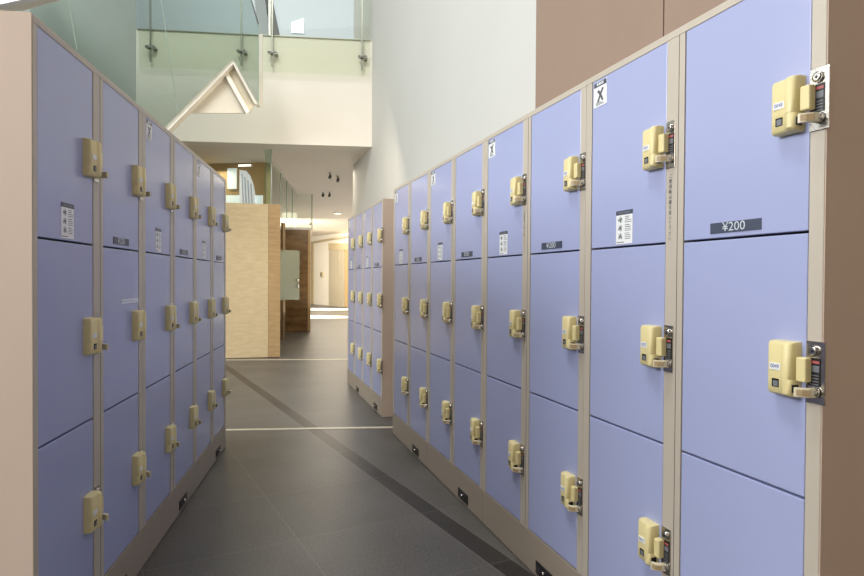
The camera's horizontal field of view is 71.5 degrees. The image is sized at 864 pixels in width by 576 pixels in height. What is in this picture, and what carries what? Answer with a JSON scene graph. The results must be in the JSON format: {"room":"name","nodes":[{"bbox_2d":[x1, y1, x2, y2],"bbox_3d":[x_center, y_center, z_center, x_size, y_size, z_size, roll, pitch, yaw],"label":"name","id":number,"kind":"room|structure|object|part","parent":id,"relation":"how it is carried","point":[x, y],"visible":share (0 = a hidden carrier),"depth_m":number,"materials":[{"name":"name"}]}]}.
{"room":"locker room","nodes":[
{"label":"locker room","id":0,"kind":"room"},
{"bbox_2d":[17,0,135,101],"bbox_3d":[-5.587,-3.214,6.005,0.200,8.500,5.536,1,1,30],"label":"wall","id":1,"kind":"structure","parent":0,"point":[105,30],"depth_m":7.95,"materials":[{"name":"grey paint"}]},
{"bbox_2d":[0,0,59,10],"bbox_3d":[-3.619,-2.384,5.017,1.400,0.713,1.100,0,1,0],"label":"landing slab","id":2,"kind":"object","parent":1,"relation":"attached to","point":[5,5],"visible":1,"depth_m":5.45,"materials":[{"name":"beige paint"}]},
{"bbox_2d":[68,0,262,132],"bbox_3d":[-3.364,-2.210,7.274,2.563,3.827,0.566,0,1,-6],"label":"staircase","id":3,"kind":"structure","parent":1,"relation":"attached to","point":[228,91],"depth_m":7.23,"materials":[{"name":"white paint"}]},
{"bbox_3d":[-2.617,-2.355,7.250,0.725,0.510,0.020,0,1,-6],"label":"infill panel","id":4,"kind":"part","parent":3,"relation":"part of","materials":[{"name":"beige paint"}]},
{"bbox_2d":[208,162,270,204],"bbox_3d":[-4.860,-0.562,10.432,4.301,3.080,0.200,0,1,10],"label":"wall","id":5,"kind":"structure","parent":0,"point":[260,173],"depth_m":10.00,"materials":[{"name":"beige paint"}]},
{"bbox_2d":[227,168,236,188],"bbox_3d":[-3.338,-1.827,10.025,0.162,0.346,0.020,0,1,10],"label":"window","id":6,"kind":"structure","parent":5,"relation":"in","point":[231,172],"depth_m":10.02,"materials":[{"name":"white glass"}]},
{"bbox_2d":[226,195,262,203],"bbox_3d":[-3.130,-1.447,9.995,0.661,0.202,0.020,0,1,10],"label":"window","id":7,"kind":"structure","parent":5,"relation":"in","point":[229,198],"depth_m":10.01,"materials":[{"name":"white glass"}]},
{"bbox_2d":[238,164,252,166],"bbox_3d":[-3.108,-2.036,9.986,0.240,0.040,0.054,0,1,10],"label":"wall light","id":8,"kind":"object","parent":5,"relation":"attached to","point":[239,165],"visible":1,"depth_m":9.96,"materials":[{"name":"white plastic"}]},
{"bbox_2d":[239,170,254,203],"bbox_3d":[-3.058,-1.657,9.931,0.276,0.603,0.035,0,1,10],"label":"curtain","id":9,"kind":"object","parent":5,"relation":"hanging from","point":[246,186],"visible":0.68,"depth_m":9.93,"materials":[{"name":"white fabric"}]},
{"bbox_2d":[136,0,353,38],"bbox_3d":[-3.500,-6.147,14.514,14.000,4.850,0.200,0,1,-6],"label":"wall","id":10,"kind":"structure","parent":0,"point":[322,18],"depth_m":14.30,"materials":[{"name":"grey paint"}]},
{"bbox_2d":[291,18,303,32],"bbox_3d":[-3.225,-6.303,14.410,0.296,0.361,0.020,0,1,-6],"label":"window","id":11,"kind":"structure","parent":10,"relation":"in","point":[297,26],"depth_m":14.40,"materials":[{"name":"white"}]},
{"bbox_2d":[136,29,371,149],"bbox_3d":[-2.466,-2.832,8.664,3.360,1.540,0.250,0,1,-6],"label":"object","id":12,"kind":"structure","parent":0,"point":[317,94],"depth_m":8.56,"materials":[{"name":"beige paint"}]},
{"bbox_2d":[137,0,369,70],"bbox_3d":[-2.487,-3.915,8.461,3.225,1.730,0.114,0,1,-6],"label":"glass balustrade","id":13,"kind":"object","parent":12,"relation":"attached to","point":[149,47],"visible":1,"depth_m":8.47,"materials":[{"name":"grey glass"}]},
{"bbox_3d":[-3.897,-3.961,8.303,0.024,1.650,0.014,0,1,-6],"label":"post","id":14,"kind":"part","parent":13,"relation":"part of","materials":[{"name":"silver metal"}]},
{"bbox_3d":[-2.680,-3.955,8.433,0.024,1.650,0.014,0,1,-6],"label":"post","id":15,"kind":"part","parent":13,"relation":"part of","materials":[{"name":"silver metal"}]},
{"bbox_3d":[-2.494,-3.591,8.513,3.225,0.012,0.018,0,1,-6],"label":"edge trim","id":16,"kind":"part","parent":13,"relation":"part of","materials":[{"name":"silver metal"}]},
{"bbox_3d":[-2.257,-3.954,8.478,0.024,1.650,0.014,0,1,-6],"label":"post","id":17,"kind":"part","parent":13,"relation":"part of","materials":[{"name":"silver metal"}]},
{"bbox_3d":[-1.002,-3.948,8.613,0.024,1.650,0.014,0,1,-6],"label":"post","id":18,"kind":"part","parent":13,"relation":"part of","materials":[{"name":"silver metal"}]},
{"bbox_2d":[186,145,367,236],"bbox_3d":[-2.781,-2.349,21.714,13.000,0.200,25.748,0,1,-6],"label":"ceiling","id":19,"kind":"structure","parent":0,"point":[308,170],"depth_m":11.40,"materials":[{"name":"paint"}]},
{"bbox_2d":[311,232,347,305],"bbox_3d":[-4.224,-0.777,25.880,0.300,3.080,5.940,0,1,-36],"label":"wall","id":20,"kind":"structure","parent":0,"point":[321,252],"depth_m":26.45,"materials":[{"name":"beige paint"}]},
{"bbox_2d":[311,244,313,303],"bbox_3d":[-5.446,-0.613,27.244,0.030,2.779,0.287,0,1,-36],"label":"trim","id":21,"kind":"structure","parent":20,"relation":"attached to","point":[312,245],"depth_m":27.17,"materials":[{"name":"beige wood"}]},
{"bbox_2d":[311,235,347,243],"bbox_3d":[-4.614,-2.069,26.018,0.120,0.209,4.537,0,1,-36],"label":"trim","id":22,"kind":"structure","parent":20,"relation":"attached to","point":[340,237],"depth_m":25.58,"materials":[{"name":"beige wood"}]},
{"bbox_2d":[329,250,337,305],"bbox_3d":[-4.205,-0.416,25.543,0.030,2.430,0.814,0,1,-36],"label":"door","id":23,"kind":"structure","parent":20,"relation":"in","point":[333,254],"depth_m":25.49,"materials":[{"name":"beige wood"}]},
{"bbox_2d":[328,243,347,249],"bbox_3d":[-3.864,-1.732,25.049,0.050,0.362,1.936,0,1,-36],"label":"trim","id":24,"kind":"structure","parent":20,"relation":"attached to","point":[331,246],"depth_m":25.10,"materials":[{"name":"beige wood"}]},
{"bbox_2d":[338,250,344,306],"bbox_3d":[-3.771,-0.406,24.947,0.030,2.448,0.555,0,1,-36],"label":"door","id":25,"kind":"structure","parent":20,"relation":"in","point":[341,253],"depth_m":24.90,"materials":[{"name":"beige wood"}]},
{"bbox_2d":[345,250,347,306],"bbox_3d":[-3.425,-0.388,24.465,0.020,2.464,0.570,0,1,-36],"label":"door","id":26,"kind":"structure","parent":20,"relation":"in","point":[346,251],"depth_m":24.55,"materials":[{"name":"beige wood"}]},
{"bbox_2d":[137,304,535,575],"bbox_3d":[-2.506,0.914,16.015,23.000,0.001,40.000,0,1,0],"label":"floor","id":27,"kind":"structure","parent":0,"point":[313,502],"depth_m":3.19,"materials":[{"name":"tile"}]},
{"bbox_2d":[0,10,150,575],"bbox_3d":[-1.349,0.206,1.914,0.621,1.823,0.853,0,1,-9],"label":"lockers","id":28,"kind":"object","parent":27,"relation":"on","point":[73,459],"visible":1,"depth_m":1.72,"materials":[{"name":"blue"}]},
{"bbox_3d":[-1.307,0.212,1.491,0.578,1.823,0.002,0,1,-9],"label":"panel","id":29,"kind":"part","parent":28,"relation":"part of","materials":[{"name":"paint"}]},
{"bbox_3d":[-1.057,-0.408,1.723,0.020,0.544,0.349,0,1,-9],"label":"door","id":30,"kind":"part","parent":28,"relation":"part of","materials":[{"name":"blue paint"}]},
{"bbox_3d":[-1.060,0.141,1.731,0.020,0.544,0.349,0,1,-9],"label":"door","id":31,"kind":"part","parent":28,"relation":"part of","materials":[{"name":"blue paint"}]},
{"bbox_3d":[-1.064,0.691,1.738,0.020,0.544,0.349,0,1,-9],"label":"door","id":32,"kind":"part","parent":28,"relation":"part of","materials":[{"name":"blue paint"}]},
{"bbox_3d":[-1.122,-0.415,2.152,0.020,0.544,0.349,0,1,-9],"label":"door","id":33,"kind":"part","parent":28,"relation":"part of","materials":[{"name":"blue paint"}]},
{"bbox_3d":[-1.125,0.135,2.160,0.020,0.544,0.349,0,1,-9],"label":"door","id":34,"kind":"part","parent":28,"relation":"part of","materials":[{"name":"blue paint"}]},
{"bbox_3d":[-1.129,0.685,2.168,0.020,0.544,0.349,0,1,-9],"label":"door","id":35,"kind":"part","parent":28,"relation":"part of","materials":[{"name":"blue paint"}]},
{"bbox_3d":[-1.111,-0.166,2.146,0.002,0.025,0.151,0,1,-9],"label":"price plate","id":36,"kind":"part","parent":28,"relation":"part of","materials":[{"name":"grey plastic"}]},
{"bbox_2d":[142,108,201,566],"bbox_3d":[-1.479,0.193,2.766,0.621,1.822,0.867,0,1,-9],"label":"lockers","id":37,"kind":"object","parent":27,"relation":"on","point":[170,411],"visible":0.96,"depth_m":2.70,"materials":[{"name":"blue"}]},
{"bbox_3d":[-1.187,-0.421,2.581,0.020,0.544,0.349,0,1,-9],"label":"door","id":38,"kind":"part","parent":37,"relation":"part of","materials":[{"name":"blue paint"}]},
{"bbox_3d":[-1.190,0.128,2.589,0.020,0.544,0.349,0,1,-9],"label":"door","id":39,"kind":"part","parent":37,"relation":"part of","materials":[{"name":"blue paint"}]},
{"bbox_3d":[-1.194,0.678,2.597,0.020,0.544,0.349,0,1,-9],"label":"door","id":40,"kind":"part","parent":37,"relation":"part of","materials":[{"name":"blue paint"}]},
{"bbox_3d":[-1.252,-0.428,3.010,0.020,0.544,0.349,0,1,-9],"label":"door","id":41,"kind":"part","parent":37,"relation":"part of","materials":[{"name":"blue paint"}]},
{"bbox_3d":[-1.241,-0.179,3.005,0.002,0.025,0.151,0,1,-9],"label":"price plate","id":42,"kind":"part","parent":37,"relation":"part of","materials":[{"name":"grey plastic"}]},
{"bbox_3d":[-1.256,0.122,3.018,0.020,0.544,0.349,0,1,-9],"label":"door","id":43,"kind":"part","parent":37,"relation":"part of","materials":[{"name":"blue paint"}]},
{"bbox_3d":[-1.259,0.672,3.026,0.020,0.544,0.349,0,1,-9],"label":"door","id":44,"kind":"part","parent":37,"relation":"part of","materials":[{"name":"blue paint"}]},
{"bbox_2d":[195,154,230,489],"bbox_3d":[-1.609,0.180,3.626,0.621,1.823,0.869,0,1,-9],"label":"lockers","id":45,"kind":"object","parent":27,"relation":"on","point":[211,382],"visible":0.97,"depth_m":3.59,"materials":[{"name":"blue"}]},
{"bbox_3d":[-1.321,0.116,3.448,0.020,0.544,0.349,0,1,-9],"label":"door","id":46,"kind":"part","parent":45,"relation":"part of","materials":[{"name":"blue paint"}]},
{"bbox_3d":[-1.324,0.665,3.455,0.020,0.544,0.349,0,1,-9],"label":"door","id":47,"kind":"part","parent":45,"relation":"part of","materials":[{"name":"blue paint"}]},
{"bbox_3d":[-1.317,-0.434,3.440,0.020,0.544,0.349,0,1,-9],"label":"door","id":48,"kind":"part","parent":45,"relation":"part of","materials":[{"name":"blue paint"}]},
{"bbox_3d":[-1.389,0.659,3.885,0.020,0.544,0.349,0,1,-9],"label":"door","id":49,"kind":"part","parent":45,"relation":"part of","materials":[{"name":"blue paint"}]},
{"bbox_3d":[-1.382,-0.441,3.869,0.020,0.544,0.349,0,1,-9],"label":"door","id":50,"kind":"part","parent":45,"relation":"part of","materials":[{"name":"blue paint"}]},
{"bbox_3d":[-1.386,0.109,3.877,0.020,0.544,0.349,0,1,-9],"label":"door","id":51,"kind":"part","parent":45,"relation":"part of","materials":[{"name":"blue paint"}]},
{"bbox_2d":[226,203,280,357],"bbox_3d":[-3.519,-0.111,8.717,2.550,2.236,0.470,0,1,-14],"label":"wall","id":52,"kind":"structure","parent":27,"relation":"on","point":[253,240],"depth_m":8.71,"materials":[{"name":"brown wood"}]},
{"bbox_2d":[271,149,271,203],"bbox_3d":[-3.453,-1.656,9.227,2.244,0.820,0.362,0,1,9],"label":"glass screen","id":53,"kind":"object","parent":52,"relation":"on","point":[271,149],"visible":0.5,"depth_m":8.88,"materials":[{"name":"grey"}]},
{"bbox_3d":[-2.364,-0.108,9.007,0.168,2.236,0.470,0,1,-14],"label":"panel","id":54,"kind":"part","parent":52,"relation":"part of","materials":[{"name":"brown wood"}]},
{"bbox_2d":[227,359,347,359],"bbox_3d":[-3.197,1.015,8.457,4.600,0.002,0.070,0,1,-5],"label":"trim","id":55,"kind":"structure","parent":27,"relation":"in","point":[227,359],"depth_m":8.56,"materials":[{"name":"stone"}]},
{"bbox_2d":[280,227,310,331],"bbox_3d":[-3.273,-0.189,13.258,1.157,2.266,0.524,0,1,-11],"label":"block","id":56,"kind":"object","parent":27,"relation":"on","point":[295,260],"visible":0.66,"depth_m":13.07,"materials":[{"name":"brown wood"}]},
{"bbox_2d":[272,162,312,229],"bbox_3d":[-2.673,-1.690,11.679,0.382,0.828,3.518,0,1,-6],"label":"glass wall","id":57,"kind":"structure","parent":56,"relation":"on","point":[274,164],"depth_m":11.65,"materials":[{"name":"glass"}]},
{"bbox_3d":[-2.820,-2.091,11.655,0.080,0.028,3.514,0,1,-6],"label":"rail","id":58,"kind":"part","parent":57,"relation":"part of","materials":[{"name":"clear glass"}]},
{"bbox_2d":[281,223,298,339],"bbox_3d":[-2.689,-0.124,11.413,0.085,2.196,0.520,1,1,33],"label":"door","id":59,"kind":"structure","parent":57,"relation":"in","point":[282,224],"depth_m":11.25,"materials":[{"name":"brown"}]},
{"bbox_3d":[-2.797,-0.123,11.269,0.060,2.196,0.060,1,1,30],"label":"frame post","id":60,"kind":"part","parent":59,"relation":"part of","materials":[{"name":"brown wood"}]},
{"bbox_3d":[-2.735,-0.162,13.369,0.058,2.216,0.508,0,1,-11],"label":"panel","id":61,"kind":"part","parent":56,"relation":"part of","materials":[{"name":"brown wood"}]},
{"bbox_2d":[226,426,392,430],"bbox_3d":[-1.412,1.081,4.584,5.500,0.002,0.050,0,1,-5],"label":"trim","id":62,"kind":"structure","parent":27,"relation":"in","point":[381,426],"depth_m":4.62,"materials":[{"name":"metal"}]},
{"bbox_2d":[347,210,362,396],"bbox_3d":[-0.546,0.148,6.314,0.621,1.823,0.865,0,1,-18],"label":"lockers","id":63,"kind":"object","parent":27,"relation":"on","point":[355,222],"visible":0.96,"depth_m":6.20,"materials":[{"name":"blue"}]},
{"bbox_3d":[-0.857,0.076,6.442,0.020,0.544,0.359,0,1,-18],"label":"door","id":64,"kind":"part","parent":63,"relation":"part of","materials":[{"name":"blue paint"}]},
{"bbox_3d":[-0.860,0.626,6.449,0.020,0.544,0.359,0,1,-18],"label":"door","id":65,"kind":"part","parent":63,"relation":"part of","materials":[{"name":"blue paint"}]},
{"bbox_3d":[-0.853,-0.474,6.434,0.020,0.544,0.359,0,1,-18],"label":"door","id":66,"kind":"part","parent":63,"relation":"part of","materials":[{"name":"blue paint"}]},
{"bbox_3d":[-0.727,0.082,6.031,0.020,0.544,0.359,0,1,-18],"label":"door","id":67,"kind":"part","parent":63,"relation":"part of","materials":[{"name":"blue paint"}]},
{"bbox_3d":[-0.730,0.632,6.039,0.020,0.544,0.359,0,1,-18],"label":"door","id":68,"kind":"part","parent":63,"relation":"part of","materials":[{"name":"blue paint"}]},
{"bbox_3d":[-0.723,-0.468,6.023,0.020,0.544,0.359,0,1,-18],"label":"door","id":69,"kind":"part","parent":63,"relation":"part of","materials":[{"name":"blue paint"}]},
{"bbox_2d":[362,199,393,416],"bbox_3d":[-0.285,0.162,5.489,0.621,1.823,0.870,0,1,-18],"label":"lockers","id":70,"kind":"object","parent":27,"relation":"on","point":[378,218],"visible":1,"depth_m":5.15,"materials":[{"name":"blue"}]},
{"bbox_3d":[-0.597,0.089,5.620,0.020,0.544,0.359,0,1,-18],"label":"door","id":71,"kind":"part","parent":70,"relation":"part of","materials":[{"name":"blue paint"}]},
{"bbox_3d":[-0.600,0.639,5.628,0.020,0.544,0.359,0,1,-18],"label":"door","id":72,"kind":"part","parent":70,"relation":"part of","materials":[{"name":"blue paint"}]},
{"bbox_3d":[-0.594,-0.461,5.612,0.020,0.544,0.359,0,1,-18],"label":"door","id":73,"kind":"part","parent":70,"relation":"part of","materials":[{"name":"blue paint"}]},
{"bbox_3d":[-0.526,0.084,5.417,0.036,1.669,0.860,0,1,-18],"label":"frame","id":74,"kind":"part","parent":70,"relation":"part of","materials":[{"name":"grey paint"}]},
{"bbox_3d":[-0.471,0.646,5.217,0.020,0.544,0.359,0,1,-18],"label":"door","id":75,"kind":"part","parent":70,"relation":"part of","materials":[{"name":"blue paint"}]},
{"bbox_3d":[-0.464,-0.454,5.202,0.020,0.544,0.359,0,1,-18],"label":"door","id":76,"kind":"part","parent":70,"relation":"part of","materials":[{"name":"blue paint"}]},
{"bbox_3d":[-0.467,0.096,5.209,0.020,0.544,0.359,0,1,-18],"label":"door","id":77,"kind":"part","parent":70,"relation":"part of","materials":[{"name":"blue paint"}]},
{"bbox_3d":[-0.136,0.168,5.089,0.578,1.823,0.002,0,1,-17],"label":"panel","id":78,"kind":"part","parent":70,"relation":"part of","materials":[{"name":"beige metal"}]},
{"bbox_2d":[393,170,428,466],"bbox_3d":[0.100,0.183,4.149,0.621,1.823,0.865,0,1,-18],"label":"lockers","id":79,"kind":"object","parent":27,"relation":"on","point":[411,198],"visible":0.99,"depth_m":4.01,"materials":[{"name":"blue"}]},
{"bbox_3d":[-0.215,0.660,4.281,0.020,0.544,0.359,0,1,-18],"label":"door","id":80,"kind":"part","parent":79,"relation":"part of","materials":[{"name":"blue paint"}]},
{"bbox_3d":[-0.212,0.111,4.273,0.020,0.544,0.359,0,1,-18],"label":"door","id":81,"kind":"part","parent":79,"relation":"part of","materials":[{"name":"blue paint"}]},
{"bbox_3d":[-0.208,-0.439,4.265,0.020,0.544,0.359,0,1,-18],"label":"door","id":82,"kind":"part","parent":79,"relation":"part of","materials":[{"name":"blue paint"}]},
{"bbox_3d":[-0.082,0.667,3.871,0.020,0.544,0.359,0,1,-18],"label":"door","id":83,"kind":"part","parent":79,"relation":"part of","materials":[{"name":"blue paint"}]},
{"bbox_3d":[-0.078,0.117,3.864,0.020,0.544,0.359,0,1,-18],"label":"door","id":84,"kind":"part","parent":79,"relation":"part of","materials":[{"name":"blue paint"}]},
{"bbox_3d":[-0.075,-0.433,3.856,0.020,0.544,0.359,0,1,-18],"label":"door","id":85,"kind":"part","parent":79,"relation":"part of","materials":[{"name":"blue paint"}]},
{"bbox_2d":[427,138,484,520],"bbox_3d":[0.367,0.196,3.329,0.621,1.822,0.863,0,1,-18],"label":"lockers","id":86,"kind":"object","parent":27,"relation":"on","point":[457,183],"visible":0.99,"depth_m":3.17,"materials":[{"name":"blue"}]},
{"bbox_3d":[0.052,0.674,3.462,0.020,0.544,0.359,0,1,-18],"label":"door","id":87,"kind":"part","parent":86,"relation":"part of","materials":[{"name":"blue paint"}]},
{"bbox_3d":[0.055,0.124,3.454,0.020,0.544,0.359,0,1,-18],"label":"door","id":88,"kind":"part","parent":86,"relation":"part of","materials":[{"name":"blue paint"}]},
{"bbox_3d":[0.059,-0.426,3.446,0.020,0.544,0.359,0,1,-18],"label":"door","id":89,"kind":"part","parent":86,"relation":"part of","materials":[{"name":"blue paint"}]},
{"bbox_3d":[0.101,0.688,3.268,0.003,0.126,0.036,0,1,-18],"label":"strike plate","id":90,"kind":"part","parent":86,"relation":"part of","materials":[{"name":"metal"}]},
{"bbox_3d":[0.105,0.138,3.260,0.003,0.126,0.036,0,1,-18],"label":"strike plate","id":91,"kind":"part","parent":86,"relation":"part of","materials":[{"name":"metal"}]},
{"bbox_3d":[0.177,-0.171,3.047,0.002,0.026,0.151,0,1,-18],"label":"price plate","id":92,"kind":"part","parent":86,"relation":"part of","materials":[{"name":"grey plastic"}]},
{"bbox_3d":[0.185,0.680,3.052,0.020,0.544,0.359,0,1,-18],"label":"door","id":93,"kind":"part","parent":86,"relation":"part of","materials":[{"name":"blue paint"}]},
{"bbox_3d":[0.189,0.130,3.044,0.020,0.544,0.359,0,1,-18],"label":"door","id":94,"kind":"part","parent":86,"relation":"part of","materials":[{"name":"blue paint"}]},
{"bbox_3d":[0.192,-0.419,3.037,0.020,0.544,0.359,0,1,-18],"label":"door","id":95,"kind":"part","parent":86,"relation":"part of","materials":[{"name":"blue paint"}]},
{"bbox_3d":[0.235,0.694,2.858,0.003,0.126,0.036,0,1,-18],"label":"strike plate","id":96,"kind":"part","parent":86,"relation":"part of","materials":[{"name":"metal"}]},
{"bbox_3d":[0.238,0.144,2.850,0.003,0.126,0.036,0,1,-18],"label":"strike plate","id":97,"kind":"part","parent":86,"relation":"part of","materials":[{"name":"metal"}]},
{"bbox_3d":[0.242,-0.406,2.842,0.003,0.126,0.036,0,1,-18],"label":"strike plate","id":98,"kind":"part","parent":86,"relation":"part of","materials":[{"name":"metal"}]},
{"bbox_2d":[482,80,586,575],"bbox_3d":[0.634,0.209,2.509,0.621,1.822,0.864,0,1,-18],"label":"lockers","id":99,"kind":"object","parent":27,"relation":"on","point":[535,164],"visible":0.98,"depth_m":2.33,"materials":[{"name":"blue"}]},
{"bbox_3d":[0.319,0.687,2.643,0.020,0.544,0.359,0,1,-18],"label":"door","id":100,"kind":"part","parent":99,"relation":"part of","materials":[{"name":"blue paint"}]},
{"bbox_3d":[0.322,0.137,2.635,0.020,0.544,0.359,0,1,-18],"label":"door","id":101,"kind":"part","parent":99,"relation":"part of","materials":[{"name":"blue paint"}]},
{"bbox_3d":[0.325,-0.413,2.627,0.020,0.544,0.359,0,1,-18],"label":"door","id":102,"kind":"part","parent":99,"relation":"part of","materials":[{"name":"blue paint"}]},
{"bbox_3d":[0.368,0.701,2.448,0.003,0.126,0.036,0,1,-18],"label":"strike plate","id":103,"kind":"part","parent":99,"relation":"part of","materials":[{"name":"metal"}]},
{"bbox_3d":[0.372,0.151,2.441,0.003,0.126,0.036,0,1,-18],"label":"strike plate","id":104,"kind":"part","parent":99,"relation":"part of","materials":[{"name":"metal"}]},
{"bbox_3d":[0.375,-0.399,2.433,0.003,0.126,0.036,0,1,-18],"label":"strike plate","id":105,"kind":"part","parent":99,"relation":"part of","materials":[{"name":"metal"}]},
{"bbox_3d":[0.443,-0.158,2.228,0.002,0.026,0.151,0,1,-18],"label":"price plate","id":106,"kind":"part","parent":99,"relation":"part of","materials":[{"name":"grey plastic"}]},
{"bbox_3d":[0.452,0.694,2.233,0.020,0.544,0.359,0,1,-18],"label":"door","id":107,"kind":"part","parent":99,"relation":"part of","materials":[{"name":"blue paint"}]},
{"bbox_3d":[0.456,0.144,2.225,0.020,0.544,0.359,0,1,-18],"label":"door","id":108,"kind":"part","parent":99,"relation":"part of","materials":[{"name":"blue paint"}]},
{"bbox_3d":[0.459,-0.406,2.217,0.020,0.544,0.359,0,1,-18],"label":"door","id":109,"kind":"part","parent":99,"relation":"part of","materials":[{"name":"blue paint"}]},
{"bbox_3d":[0.502,0.707,2.039,0.003,0.126,0.036,0,1,-18],"label":"strike plate","id":110,"kind":"part","parent":99,"relation":"part of","materials":[{"name":"metal"}]},
{"bbox_3d":[0.505,0.158,2.031,0.003,0.126,0.036,0,1,-18],"label":"strike plate","id":111,"kind":"part","parent":99,"relation":"part of","materials":[{"name":"metal"}]},
{"bbox_3d":[0.508,-0.393,2.023,0.003,0.126,0.036,0,1,-18],"label":"strike plate","id":112,"kind":"part","parent":99,"relation":"part of","materials":[{"name":"metal"}]},
{"bbox_2d":[582,0,863,575],"bbox_3d":[0.902,0.223,1.687,0.621,1.823,0.870,0,1,-18],"label":"lockers","id":113,"kind":"object","parent":27,"relation":"on","point":[723,427],"visible":1,"depth_m":1.42,"materials":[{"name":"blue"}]},
{"bbox_3d":[0.586,0.700,1.823,0.020,0.544,0.359,0,1,-18],"label":"door","id":114,"kind":"part","parent":113,"relation":"part of","materials":[{"name":"blue paint"}]},
{"bbox_3d":[0.589,0.150,1.816,0.020,0.544,0.359,0,1,-18],"label":"door","id":115,"kind":"part","parent":113,"relation":"part of","materials":[{"name":"blue paint"}]},
{"bbox_3d":[0.592,-0.400,1.808,0.020,0.544,0.359,0,1,-18],"label":"door","id":116,"kind":"part","parent":113,"relation":"part of","materials":[{"name":"blue paint"}]},
{"bbox_3d":[0.635,0.714,1.629,0.003,0.126,0.036,0,1,-18],"label":"strike plate","id":117,"kind":"part","parent":113,"relation":"part of","materials":[{"name":"metal"}]},
{"bbox_3d":[0.638,0.164,1.621,0.003,0.126,0.036,0,1,-18],"label":"strike plate","id":118,"kind":"part","parent":113,"relation":"part of","materials":[{"name":"metal"}]},
{"bbox_3d":[0.642,-0.386,1.614,0.003,0.126,0.036,0,1,-18],"label":"strike plate","id":119,"kind":"part","parent":113,"relation":"part of","materials":[{"name":"metal"}]},
{"bbox_3d":[0.710,-0.145,1.409,0.002,0.026,0.151,0,1,-18],"label":"price plate","id":120,"kind":"part","parent":113,"relation":"part of","materials":[{"name":"grey plastic"}]},
{"bbox_3d":[0.719,0.707,1.414,0.020,0.544,0.359,0,1,-18],"label":"door","id":121,"kind":"part","parent":113,"relation":"part of","materials":[{"name":"blue paint"}]},
{"bbox_3d":[0.722,0.157,1.406,0.020,0.544,0.359,0,1,-18],"label":"door","id":122,"kind":"part","parent":113,"relation":"part of","materials":[{"name":"blue paint"}]},
{"bbox_3d":[0.726,-0.393,1.398,0.020,0.544,0.359,0,1,-18],"label":"door","id":123,"kind":"part","parent":113,"relation":"part of","materials":[{"name":"blue paint"}]},
{"bbox_3d":[0.773,0.171,1.209,0.003,0.126,0.042,0,1,-18],"label":"strike plate","id":124,"kind":"part","parent":113,"relation":"part of","materials":[{"name":"metal"}]},
{"bbox_3d":[0.776,-0.379,1.201,0.003,0.126,0.042,0,1,-18],"label":"strike plate","id":125,"kind":"part","parent":113,"relation":"part of","materials":[{"name":"metal"}]},
{"bbox_3d":[1.054,0.230,1.289,0.578,1.823,0.002,0,1,-18],"label":"panel","id":126,"kind":"part","parent":113,"relation":"part of","materials":[{"name":"beige paint"}]},
{"bbox_2d":[353,0,535,214],"bbox_3d":[0.984,-3.137,3.408,0.250,8.500,14.179,0,1,-18],"label":"wall","id":127,"kind":"structure","parent":0,"point":[448,75],"depth_m":5.87,"materials":[{"name":"white paint"}]},
{"bbox_2d":[535,0,663,108],"bbox_3d":[0.874,-1.885,3.287,0.029,6.000,1.220,0,1,-18],"label":"wall panel","id":128,"kind":"object","parent":127,"relation":"attached to","point":[577,40],"depth_m":3.32,"materials":[{"name":"beige paint"}]},
{"bbox_2d":[664,0,726,35],"bbox_3d":[1.462,-1.856,1.477,0.029,6.000,2.572,0,1,-18],"label":"wall panel","id":129,"kind":"object","parent":127,"relation":"attached to","point":[677,13],"depth_m":2.59,"materials":[{"name":"beige paint"}]},
{"bbox_3d":[-2.862,-3.498,13.138,15.847,0.300,10.299,0,1,0],"label":"floor","id":130,"kind":"structure","parent":0,"visible":0},
{"bbox_2d":[265,0,279,34],"bbox_3d":[-2.695,-4.610,10.122,0.298,0.936,0.110,0,1,-6],"label":"stair stringer","id":131,"kind":"object","parent":130,"relation":"on","point":[275,25],"visible":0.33,"depth_m":10.10,"materials":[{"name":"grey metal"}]},
{"bbox_2d":[255,0,268,34],"bbox_3d":[-2.902,-4.798,10.132,0.314,1.427,0.120,0,1,-6],"label":"trim","id":132,"kind":"structure","parent":131,"relation":"attached to","point":[260,6],"depth_m":10.08,"materials":[{"name":"grey paint"}]}
]}

